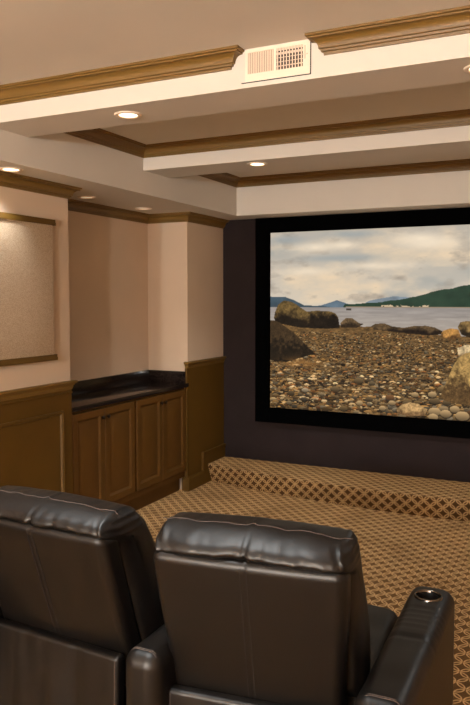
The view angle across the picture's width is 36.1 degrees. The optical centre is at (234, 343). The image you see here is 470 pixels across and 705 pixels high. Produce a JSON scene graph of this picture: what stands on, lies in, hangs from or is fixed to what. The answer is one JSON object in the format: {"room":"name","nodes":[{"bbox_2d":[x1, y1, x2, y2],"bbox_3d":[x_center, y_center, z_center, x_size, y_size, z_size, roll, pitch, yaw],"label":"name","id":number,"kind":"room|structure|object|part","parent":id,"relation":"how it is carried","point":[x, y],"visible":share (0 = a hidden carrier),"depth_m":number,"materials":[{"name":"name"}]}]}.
{"room":"home theater","nodes":[
{"label":"home theater","id":0,"kind":"room"},
{"bbox_2d":[0,186,69,390],"bbox_3d":[-2.849,0.178,1.715,0.543,2.730,6.966,2,4,26],"label":"wall","id":1,"kind":"structure","parent":0,"point":[14,201],"depth_m":4.57,"materials":[{"name":"beige paint"}]},
{"bbox_2d":[0,212,57,366],"bbox_3d":[-1.501,-0.287,3.778,0.048,0.874,1.670,2,4,26],"label":"acoustic panel","id":2,"kind":"object","parent":1,"relation":"attached to","point":[26,242],"visible":1,"depth_m":4.28,"materials":[{"name":"beige fabric"}]},
{"bbox_2d":[0,389,72,493],"bbox_3d":[-2.594,1.021,1.643,0.024,1.056,6.966,2,4,26],"label":"wainscoting","id":3,"kind":"structure","parent":1,"relation":"attached to","point":[36,431],"depth_m":4.46,"materials":[{"name":"paint"}]},
{"bbox_2d":[0,380,77,401],"bbox_3d":[-2.591,0.466,1.626,0.054,0.058,7.000,2,4,26],"label":"trim","id":4,"kind":"structure","parent":1,"relation":"attached to","point":[6,395],"depth_m":4.41,"materials":[{"name":"paint"}]},
{"bbox_2d":[0,170,229,228],"bbox_3d":[-2.266,-0.843,2.604,0.459,0.074,9.187,2,4,26],"label":"trim","id":5,"kind":"structure","parent":1,"relation":"attached to","point":[7,179],"depth_m":5.47,"materials":[{"name":"paint"}]},
{"bbox_2d":[68,211,148,380],"bbox_3d":[-1.163,-0.067,5.623,0.150,2.730,1.552,2,4,26],"label":"wall","id":6,"kind":"structure","parent":0,"point":[108,257],"depth_m":5.73,"materials":[{"name":"beige paint"}]},
{"bbox_2d":[71,370,148,394],"bbox_3d":[-1.091,0.320,5.597,0.021,0.098,1.520,2,4,26],"label":"backsplash","id":7,"kind":"structure","parent":6,"relation":"attached to","point":[101,383],"depth_m":5.76,"materials":[{"name":"stone"}]},
{"bbox_2d":[147,222,222,489],"bbox_3d":[-0.500,-0.125,6.534,0.543,2.730,0.669,2,4,26],"label":"wall column","id":8,"kind":"structure","parent":0,"point":[185,259],"depth_m":6.22,"materials":[{"name":"beige paint"}]},
{"bbox_2d":[182,443,225,490],"bbox_3d":[-0.271,1.101,6.487,0.078,0.290,0.691,2,4,26],"label":"baseboard","id":9,"kind":"structure","parent":8,"relation":"attached to","point":[213,454],"depth_m":6.43,"materials":[{"name":"paint"}]},
{"bbox_2d":[185,362,223,490],"bbox_3d":[-0.265,0.719,6.459,0.020,1.056,0.693,2,4,26],"label":"trim","id":10,"kind":"structure","parent":8,"relation":"attached to","point":[204,396],"depth_m":6.38,"materials":[{"name":"paint"}]},
{"bbox_2d":[184,356,225,368],"bbox_3d":[-0.257,0.166,6.415,0.054,0.058,0.703,2,4,26],"label":"trim","id":11,"kind":"structure","parent":8,"relation":"attached to","point":[203,362],"depth_m":6.36,"materials":[{"name":"paint"}]},
{"bbox_2d":[0,0,469,176],"bbox_3d":[-0.628,-1.194,1.784,4.401,0.100,9.427,2,4,26],"label":"ceiling","id":12,"kind":"structure","parent":0,"point":[39,38],"depth_m":2.88,"materials":[{"name":"paint"}]},
{"bbox_2d":[0,45,243,104],"bbox_3d":[-1.917,-1.035,0.633,1.446,0.074,5.976,2,4,26],"label":"trim","id":13,"kind":"structure","parent":12,"relation":"attached to","point":[223,58],"depth_m":3.22,"materials":[{"name":"paint"}]},
{"bbox_2d":[0,129,247,219],"bbox_3d":[-2.169,-1.034,2.545,0.675,0.315,9.187,2,4,26],"label":"ceiling","id":14,"kind":"structure","parent":12,"relation":"attached to","point":[116,178],"depth_m":4.72,"materials":[{"name":"paint"}]},
{"bbox_2d":[0,167,22,171],"bbox_3d":[-1.243,-0.964,3.999,0.132,0.008,0.132,2,4,26],"label":"recessed light","id":15,"kind":"object","parent":14,"relation":"in","point":[5,169],"visible":1,"depth_m":4.00,"materials":[{"name":"white glass"}]},
{"bbox_2d":[77,196,95,198],"bbox_3d":[-1.049,-1.033,5.104,0.132,0.008,0.132,2,4,26],"label":"recessed light","id":16,"kind":"object","parent":14,"relation":"in","point":[80,197],"visible":1,"depth_m":5.10,"materials":[{"name":"white glass"}]},
{"bbox_2d":[135,207,151,209],"bbox_3d":[-0.731,-1.074,5.756,0.132,0.008,0.132,2,4,26],"label":"recessed light","id":17,"kind":"object","parent":14,"relation":"in","point":[140,208],"visible":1,"depth_m":5.72,"materials":[{"name":"white glass"}]},
{"bbox_2d":[0,33,469,136],"bbox_3d":[0.234,-1.147,3.079,3.174,0.157,0.313,2,4,26],"label":"ceiling beam","id":18,"kind":"structure","parent":12,"relation":"attached to","point":[437,61],"depth_m":3.08,"materials":[{"name":"paint"}]},
{"bbox_2d":[114,111,141,118],"bbox_3d":[-0.509,-1.087,3.435,0.132,0.008,0.132,2,4,26],"label":"recessed light","id":19,"kind":"object","parent":18,"relation":"attached to","point":[121,114],"visible":1,"depth_m":3.42,"materials":[{"name":"white glass"}]},
{"bbox_2d":[241,40,310,83],"bbox_3d":[0.164,-1.145,2.933,0.305,0.134,0.012,2,4,26],"label":"air vent","id":20,"kind":"object","parent":18,"relation":"attached to","point":[292,59],"visible":0.99,"depth_m":2.93,"materials":[{"name":"white metal"}]},
{"bbox_2d":[463,65,469,73],"bbox_3d":[0.934,-1.043,2.735,0.132,0.008,0.132,2,4,26],"label":"recessed light","id":21,"kind":"object","parent":18,"relation":"attached to","point":[466,69],"visible":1,"depth_m":2.74,"materials":[{"name":"white glass"}]},
{"bbox_2d":[65,109,469,157],"bbox_3d":[0.552,-1.229,3.728,3.174,0.074,1.139,2,4,26],"label":"trim","id":22,"kind":"structure","parent":12,"relation":"attached to","point":[456,118],"depth_m":4.40,"materials":[{"name":"paint"}]},
{"bbox_2d":[143,125,469,177],"bbox_3d":[0.871,-1.229,4.386,3.174,0.157,0.322,2,4,26],"label":"ceiling beam","id":23,"kind":"structure","parent":12,"relation":"attached to","point":[449,140],"depth_m":4.46,"materials":[{"name":"paint"}]},
{"bbox_2d":[247,162,266,166],"bbox_3d":[0.146,-1.165,4.691,0.132,0.008,0.132,2,4,26],"label":"recessed light","id":24,"kind":"object","parent":23,"relation":"attached to","point":[256,164],"visible":1,"depth_m":4.68,"materials":[{"name":"white glass"}]},
{"bbox_2d":[198,159,469,187],"bbox_3d":[1.191,-1.311,5.041,3.174,0.074,1.142,2,4,26],"label":"trim","id":25,"kind":"structure","parent":12,"relation":"attached to","point":[462,164],"depth_m":5.78,"materials":[{"name":"paint"}]},
{"bbox_2d":[237,170,469,218],"bbox_3d":[1.506,-1.232,5.694,3.174,0.315,0.297,2,4,26],"label":"ceiling beam","id":26,"kind":"structure","parent":12,"relation":"attached to","point":[442,190],"depth_m":5.80,"materials":[{"name":"paint"}]},
{"bbox_2d":[305,5,469,55],"bbox_3d":[-0.360,-0.987,-0.123,1.438,0.074,5.976,2,4,26],"label":"trim","id":27,"kind":"structure","parent":12,"relation":"attached to","point":[452,21],"depth_m":2.69,"materials":[{"name":"paint"}]},
{"bbox_2d":[136,481,469,704],"bbox_3d":[-0.615,1.531,1.948,4.331,0.001,9.387,2,4,26],"label":"floor","id":28,"kind":"structure","parent":0,"point":[401,553],"depth_m":4.96,"materials":[{"name":"brown carpet"}]},
{"bbox_2d":[0,485,163,704],"bbox_3d":[-0.551,0.988,2.845,0.837,0.971,0.879,2,4,29],"label":"recliner","id":29,"kind":"object","parent":28,"relation":"on","point":[79,591],"visible":0.85,"depth_m":2.44,"materials":[{"name":"brown leather"}]},
{"bbox_3d":[-0.455,1.302,2.883,0.586,0.300,0.660,2,4,29],"label":"seat","id":30,"kind":"part","parent":29,"relation":"part of","materials":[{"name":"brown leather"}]},
{"bbox_2d":[72,399,134,505],"bbox_3d":[-1.077,0.877,5.200,0.413,0.898,0.754,2,4,26],"label":"base cabinet","id":31,"kind":"object","parent":28,"relation":"on","point":[103,437],"visible":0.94,"depth_m":5.11,"materials":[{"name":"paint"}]},
{"bbox_3d":[-1.005,0.810,4.950,0.020,0.697,0.351,2,4,26],"label":"door","id":32,"kind":"part","parent":31,"relation":"part of","materials":[{"name":"paint"}]},
{"bbox_3d":[-0.844,0.789,5.279,0.020,0.697,0.375,2,4,26],"label":"door","id":33,"kind":"part","parent":31,"relation":"part of","materials":[{"name":"paint"}]},
{"bbox_2d":[71,370,188,411],"bbox_3d":[-0.913,0.341,5.524,0.407,0.130,1.542,2,4,26],"label":"countertop","id":34,"kind":"structure","parent":31,"relation":"on","point":[101,391],"depth_m":5.70,"materials":[{"name":"stone"}]},
{"bbox_2d":[128,388,185,510],"bbox_3d":[-0.744,0.834,5.884,0.413,0.898,0.765,2,4,26],"label":"base cabinet","id":35,"kind":"object","parent":28,"relation":"on","point":[160,418],"visible":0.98,"depth_m":5.77,"materials":[{"name":"paint"}]},
{"bbox_3d":[-0.670,0.767,5.636,0.020,0.697,0.369,2,4,26],"label":"door","id":36,"kind":"part","parent":35,"relation":"part of","materials":[{"name":"paint"}]},
{"bbox_3d":[-0.507,0.746,5.971,0.020,0.697,0.368,2,4,26],"label":"door","id":37,"kind":"part","parent":35,"relation":"part of","materials":[{"name":"paint"}]},
{"bbox_2d":[126,512,454,704],"bbox_3d":[0.236,1.007,2.445,0.944,0.984,0.922,1,4,19],"label":"recliner","id":38,"kind":"object","parent":28,"relation":"on","point":[256,610],"visible":1,"depth_m":2.12,"materials":[{"name":"brown leather"}]},
{"bbox_3d":[-0.102,1.185,2.580,0.135,0.552,0.875,2,4,26],"label":"armrest","id":39,"kind":"part","parent":38,"relation":"part of","materials":[{"name":"brown leather"}]},
{"bbox_2d":[155,512,370,697],"bbox_3d":[0.098,0.806,2.287,0.644,0.565,0.471,1,4,19],"label":"cushion","id":40,"kind":"object","parent":38,"relation":"on","point":[253,607],"depth_m":2.10,"materials":[{"name":"brown leather"}]},
{"bbox_2d":[346,604,397,704],"bbox_3d":[0.263,1.095,2.583,0.580,0.178,0.620,1,4,19],"label":"seat cushion","id":41,"kind":"object","parent":38,"relation":"on","point":[382,620],"depth_m":2.60,"materials":[{"name":"brown leather"}]},
{"bbox_3d":[0.564,1.200,2.324,0.163,0.553,0.885,2,4,25],"label":"armrest","id":42,"kind":"part","parent":38,"relation":"part of","materials":[{"name":"brown leather"}]},
{"bbox_2d":[208,456,469,521],"bbox_3d":[1.445,1.211,5.721,3.738,0.166,0.577,2,4,26],"label":"step","id":43,"kind":"structure","parent":28,"relation":"on","point":[410,495],"depth_m":5.82,"materials":[{"name":"brown carpet"}]},
{"bbox_2d":[223,219,469,482],"bbox_3d":[1.421,-0.093,6.039,4.431,2.730,0.120,2,4,26],"label":"wall","id":44,"kind":"structure","parent":0,"point":[424,456],"depth_m":6.54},
{"bbox_2d":[255,207,469,438],"bbox_3d":[1.567,-0.165,5.872,3.055,1.832,0.045,2,4,26],"label":"projection screen","id":45,"kind":"object","parent":44,"relation":"attached to","point":[362,320],"visible":1,"depth_m":6.11,"materials":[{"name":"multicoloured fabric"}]}
]}

